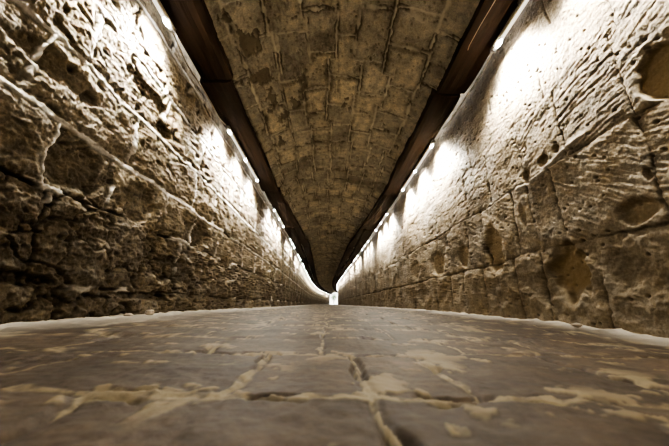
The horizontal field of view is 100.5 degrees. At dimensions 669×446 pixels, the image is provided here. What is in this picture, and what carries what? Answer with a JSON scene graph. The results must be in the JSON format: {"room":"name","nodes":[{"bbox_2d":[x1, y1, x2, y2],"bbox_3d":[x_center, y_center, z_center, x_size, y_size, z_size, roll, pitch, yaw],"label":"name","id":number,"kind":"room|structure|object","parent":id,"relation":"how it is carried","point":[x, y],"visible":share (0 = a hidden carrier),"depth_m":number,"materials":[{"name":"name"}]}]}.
{"room":"underground passage","nodes":[
{"label":"underground passage","id":0,"kind":"room"},
{"bbox_2d":[0,0,329,323],"bbox_3d":[-1.448,7.838,31.022,2.369,2.940,74.001,0,-16,-1],"label":"wall","id":1,"kind":"structure","parent":0,"point":[123,188],"depth_m":1.90,"materials":[{"name":"stone"}]},
{"bbox_2d":[330,292,337,303],"bbox_3d":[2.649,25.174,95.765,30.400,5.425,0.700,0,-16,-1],"label":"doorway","id":2,"kind":"structure","parent":0,"point":[331,301],"depth_m":95.21,"materials":[{"name":"paint"}]},
{"bbox_2d":[0,304,668,445],"bbox_3d":[0.070,9.102,30.804,5.793,0.142,74.221,0,-16,-1],"label":"floor","id":3,"kind":"structure","parent":0,"point":[319,374],"depth_m":0.51,"materials":[{"name":"stone"}]},
{"bbox_2d":[145,310,153,314],"bbox_3d":[-1.408,0.679,2.113,0.055,0.041,0.063,0,-16,-1],"label":"pebble","id":4,"kind":"object","parent":3,"relation":"on","point":[147,312],"visible":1,"depth_m":2.09,"materials":[{"name":"stone"}]},
{"bbox_2d":[571,323,582,327],"bbox_3d":[1.462,0.617,1.677,0.060,0.028,0.045,0,-16,-1],"label":"pebble","id":5,"kind":"object","parent":3,"relation":"on","point":[577,325],"visible":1,"depth_m":1.67,"materials":[{"name":"stone"}]},
{"bbox_2d":[204,0,479,292],"bbox_3d":[0.112,6.544,31.448,4.831,0.398,74.025,0,-16,-1],"label":"ceiling","id":6,"kind":"structure","parent":0,"point":[332,93],"depth_m":3.39,"materials":[{"name":"stone"}]},
{"bbox_2d":[160,0,232,79],"bbox_3d":[-1.208,-1.986,1.530,0.348,0.134,2.980,0,-16,-1],"label":"timber beam","id":7,"kind":"structure","parent":6,"relation":"attached to","point":[192,21],"depth_m":2.48,"materials":[{"name":"brown wood"}]},
{"bbox_2d":[152,0,225,124],"bbox_3d":[-1.361,-1.658,2.153,0.060,0.113,2.956,0,-16,-1],"label":"strip light","id":8,"kind":"object","parent":7,"relation":"attached to","point":[157,3],"visible":1,"depth_m":2.29,"materials":[{"name":"beige paint"}]},
{"bbox_2d":[152,0,172,29],"bbox_3d":[-1.347,-1.840,1.541,0.026,0.012,1.630,0,-16,-1],"label":"diffuser","id":9,"kind":"object","parent":8,"relation":"attached to","point":[157,3],"depth_m":2.20,"materials":[{"name":"white plastic"}]},
{"bbox_2d":[200,77,277,191],"bbox_3d":[-1.305,-1.129,4.403,0.348,0.134,2.980,0,-16,-1],"label":"timber beam","id":10,"kind":"structure","parent":6,"relation":"attached to","point":[223,94],"depth_m":3.62,"materials":[{"name":"brown wood"}]},
{"bbox_2d":[225,125,270,204],"bbox_3d":[-1.428,-0.819,5.033,0.060,0.113,2.956,0,-16,-1],"label":"strip light","id":11,"kind":"object","parent":10,"relation":"attached to","point":[227,127],"visible":1,"depth_m":4.24,"materials":[{"name":"beige paint"}]},
{"bbox_2d":[227,129,258,181],"bbox_3d":[-1.414,-1.002,4.421,0.026,0.012,1.630,0,-16,-1],"label":"diffuser","id":12,"kind":"object","parent":11,"relation":"attached to","point":[230,132],"depth_m":4.24,"materials":[{"name":"white plastic"}]},
{"bbox_2d":[264,188,294,227],"bbox_3d":[-1.357,-0.303,7.287,0.348,0.134,2.980,0,-16,-1],"label":"timber beam","id":13,"kind":"structure","parent":6,"relation":"attached to","point":[276,200],"depth_m":6.74,"materials":[{"name":"brown wood"}]},
{"bbox_2d":[272,207,288,236],"bbox_3d":[-1.506,0.076,8.104,0.060,0.113,2.956,0,-16,-1],"label":"strip light","id":14,"kind":"object","parent":13,"relation":"attached to","point":[273,208],"visible":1,"depth_m":7.34,"materials":[{"name":"beige paint"}]},
{"bbox_2d":[278,187,299,226],"bbox_3d":[-1.281,-0.314,7.238,0.319,0.084,2.980,0,-16,1],"label":"timber beam","id":15,"kind":"structure","parent":6,"relation":"attached to","point":[295,222],"depth_m":7.48,"materials":[{"name":"brown wood"}]},
{"bbox_2d":[284,228,301,246],"bbox_3d":[-1.485,0.541,10.163,0.349,0.134,2.980,1,-16,-2],"label":"timber beam","id":16,"kind":"structure","parent":6,"relation":"attached to","point":[291,232],"depth_m":9.69,"materials":[{"name":"brown wood"}]},
{"bbox_2d":[295,247,305,257],"bbox_3d":[-1.586,1.368,13.046,0.348,0.134,2.980,1,-16,-2],"label":"timber beam","id":17,"kind":"structure","parent":6,"relation":"attached to","point":[299,250],"depth_m":12.60,"materials":[{"name":"brown wood"}]},
{"bbox_2d":[295,226,309,245],"bbox_3d":[-1.202,0.521,10.122,0.319,0.084,2.980,0,-16,1],"label":"timber beam","id":18,"kind":"structure","parent":6,"relation":"attached to","point":[301,236],"depth_m":9.97,"materials":[{"name":"brown wood"}]},
{"bbox_2d":[301,257,308,265],"bbox_3d":[-1.694,2.226,15.919,0.348,0.134,2.980,1,-16,-2],"label":"timber beam","id":19,"kind":"structure","parent":6,"relation":"attached to","point":[304,261],"depth_m":15.39,"materials":[{"name":"brown wood"}]},
{"bbox_2d":[303,246,312,257],"bbox_3d":[-1.222,1.368,13.002,0.319,0.084,2.980,1,-16,-2],"label":"timber beam","id":20,"kind":"structure","parent":6,"relation":"attached to","point":[307,249],"depth_m":12.62,"materials":[{"name":"brown wood"}]},
{"bbox_2d":[307,258,313,265],"bbox_3d":[-1.345,2.203,15.881,0.319,0.084,2.980,1,-16,-2],"label":"timber beam","id":21,"kind":"structure","parent":6,"relation":"attached to","point":[310,260],"depth_m":15.61,"materials":[{"name":"brown wood"}]},
{"bbox_2d":[339,258,346,265],"bbox_3d":[0.491,2.271,16.113,0.319,0.084,2.980,1,-16,-2],"label":"timber beam","id":22,"kind":"structure","parent":6,"relation":"attached to","point":[343,261],"depth_m":15.98,"materials":[{"name":"brown wood"}]},
{"bbox_2d":[342,247,353,258],"bbox_3d":[0.618,1.435,13.233,0.319,0.084,2.980,1,-16,-2],"label":"timber beam","id":23,"kind":"structure","parent":6,"relation":"attached to","point":[348,250],"depth_m":12.86,"materials":[{"name":"brown wood"}]},
{"bbox_2d":[345,259,353,266],"bbox_3d":[0.859,2.284,16.117,0.329,0.134,2.980,1,-16,-2],"label":"timber beam","id":24,"kind":"structure","parent":6,"relation":"attached to","point":[349,261],"depth_m":15.79,"materials":[{"name":"brown wood"}]},
{"bbox_2d":[349,247,361,258],"bbox_3d":[0.968,1.426,13.244,0.329,0.134,2.980,1,-16,-2],"label":"timber beam","id":25,"kind":"structure","parent":6,"relation":"attached to","point":[354,253],"depth_m":13.02,"materials":[{"name":"brown wood"}]},
{"bbox_2d":[347,228,364,246],"bbox_3d":[0.828,0.590,10.355,0.319,0.084,2.980,2,-16,-5],"label":"timber beam","id":26,"kind":"structure","parent":6,"relation":"attached to","point":[357,236],"depth_m":10.15,"materials":[{"name":"brown wood"}]},
{"bbox_2d":[355,229,373,247],"bbox_3d":[1.068,0.599,10.362,0.329,0.134,2.980,1,-16,-2],"label":"timber beam","id":27,"kind":"structure","parent":6,"relation":"attached to","point":[365,236],"depth_m":9.99,"materials":[{"name":"brown wood"}]},
{"bbox_2d":[360,191,383,228],"bbox_3d":[1.096,-0.244,7.480,0.319,0.084,2.980,1,-16,-5],"label":"timber beam","id":28,"kind":"structure","parent":6,"relation":"attached to","point":[368,218],"depth_m":7.44,"materials":[{"name":"brown wood"}]},
{"bbox_2d":[366,194,398,229],"bbox_3d":[1.199,-0.245,7.486,0.329,0.134,2.980,0,-16,-1],"label":"timber beam","id":29,"kind":"structure","parent":6,"relation":"attached to","point":[387,201],"depth_m":7.01,"materials":[{"name":"brown wood"}]},
{"bbox_2d":[372,212,387,236],"bbox_3d":[1.294,0.169,8.424,0.060,0.113,2.956,0,-16,-2],"label":"strip light","id":30,"kind":"object","parent":29,"relation":"attached to","point":[386,213],"visible":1,"depth_m":7.75,"materials":[{"name":"beige paint"}]},
{"bbox_2d":[384,88,459,194],"bbox_3d":[1.251,-1.071,4.602,0.329,0.134,2.980,0,-16,-1],"label":"timber beam","id":31,"kind":"structure","parent":6,"relation":"attached to","point":[438,107],"depth_m":3.89,"materials":[{"name":"brown wood"}]},
{"bbox_2d":[389,140,435,209],"bbox_3d":[1.375,-0.726,5.352,0.060,0.113,2.956,0,-16,-1],"label":"strip light","id":32,"kind":"object","parent":31,"relation":"attached to","point":[431,144],"visible":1,"depth_m":4.58,"materials":[{"name":"beige paint"}]},
{"bbox_2d":[403,143,433,188],"bbox_3d":[1.388,-0.893,4.793,0.026,0.012,1.740,0,-16,-1],"label":"diffuser","id":33,"kind":"object","parent":32,"relation":"attached to","point":[430,146],"depth_m":4.52,"materials":[{"name":"white plastic"}]},
{"bbox_2d":[437,0,518,93],"bbox_3d":[1.349,-1.929,1.729,0.329,0.134,2.980,0,-16,-1],"label":"timber beam","id":34,"kind":"structure","parent":6,"relation":"attached to","point":[465,64],"depth_m":2.55,"materials":[{"name":"brown wood"}]},
{"bbox_2d":[468,0,495,48],"bbox_3d":[1.229,-1.680,2.217,0.013,0.040,0.662,1,-16,-2],"label":"loose wire","id":35,"kind":"object","parent":34,"relation":"hanging from","point":[495,0],"visible":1,"depth_m":2.30,"materials":[{"name":"brown"}]},
{"bbox_2d":[442,0,528,128],"bbox_3d":[1.448,-1.635,2.233,0.060,0.113,2.956,0,-16,-1],"label":"strip light","id":36,"kind":"object","parent":34,"relation":"attached to","point":[521,3],"visible":1,"depth_m":2.35,"materials":[{"name":"beige paint"}]},
{"bbox_2d":[493,0,528,50],"bbox_3d":[1.461,-1.802,1.674,0.026,0.012,1.740,0,-16,-1],"label":"diffuser","id":37,"kind":"object","parent":36,"relation":"attached to","point":[522,3],"depth_m":2.27,"materials":[{"name":"white plastic"}]},
{"bbox_2d":[338,0,668,337],"bbox_3d":[1.619,7.857,31.087,2.313,2.940,74.001,0,-16,-1],"label":"wall","id":38,"kind":"structure","parent":0,"point":[544,196],"depth_m":2.00,"materials":[{"name":"beige stone"}]}
]}

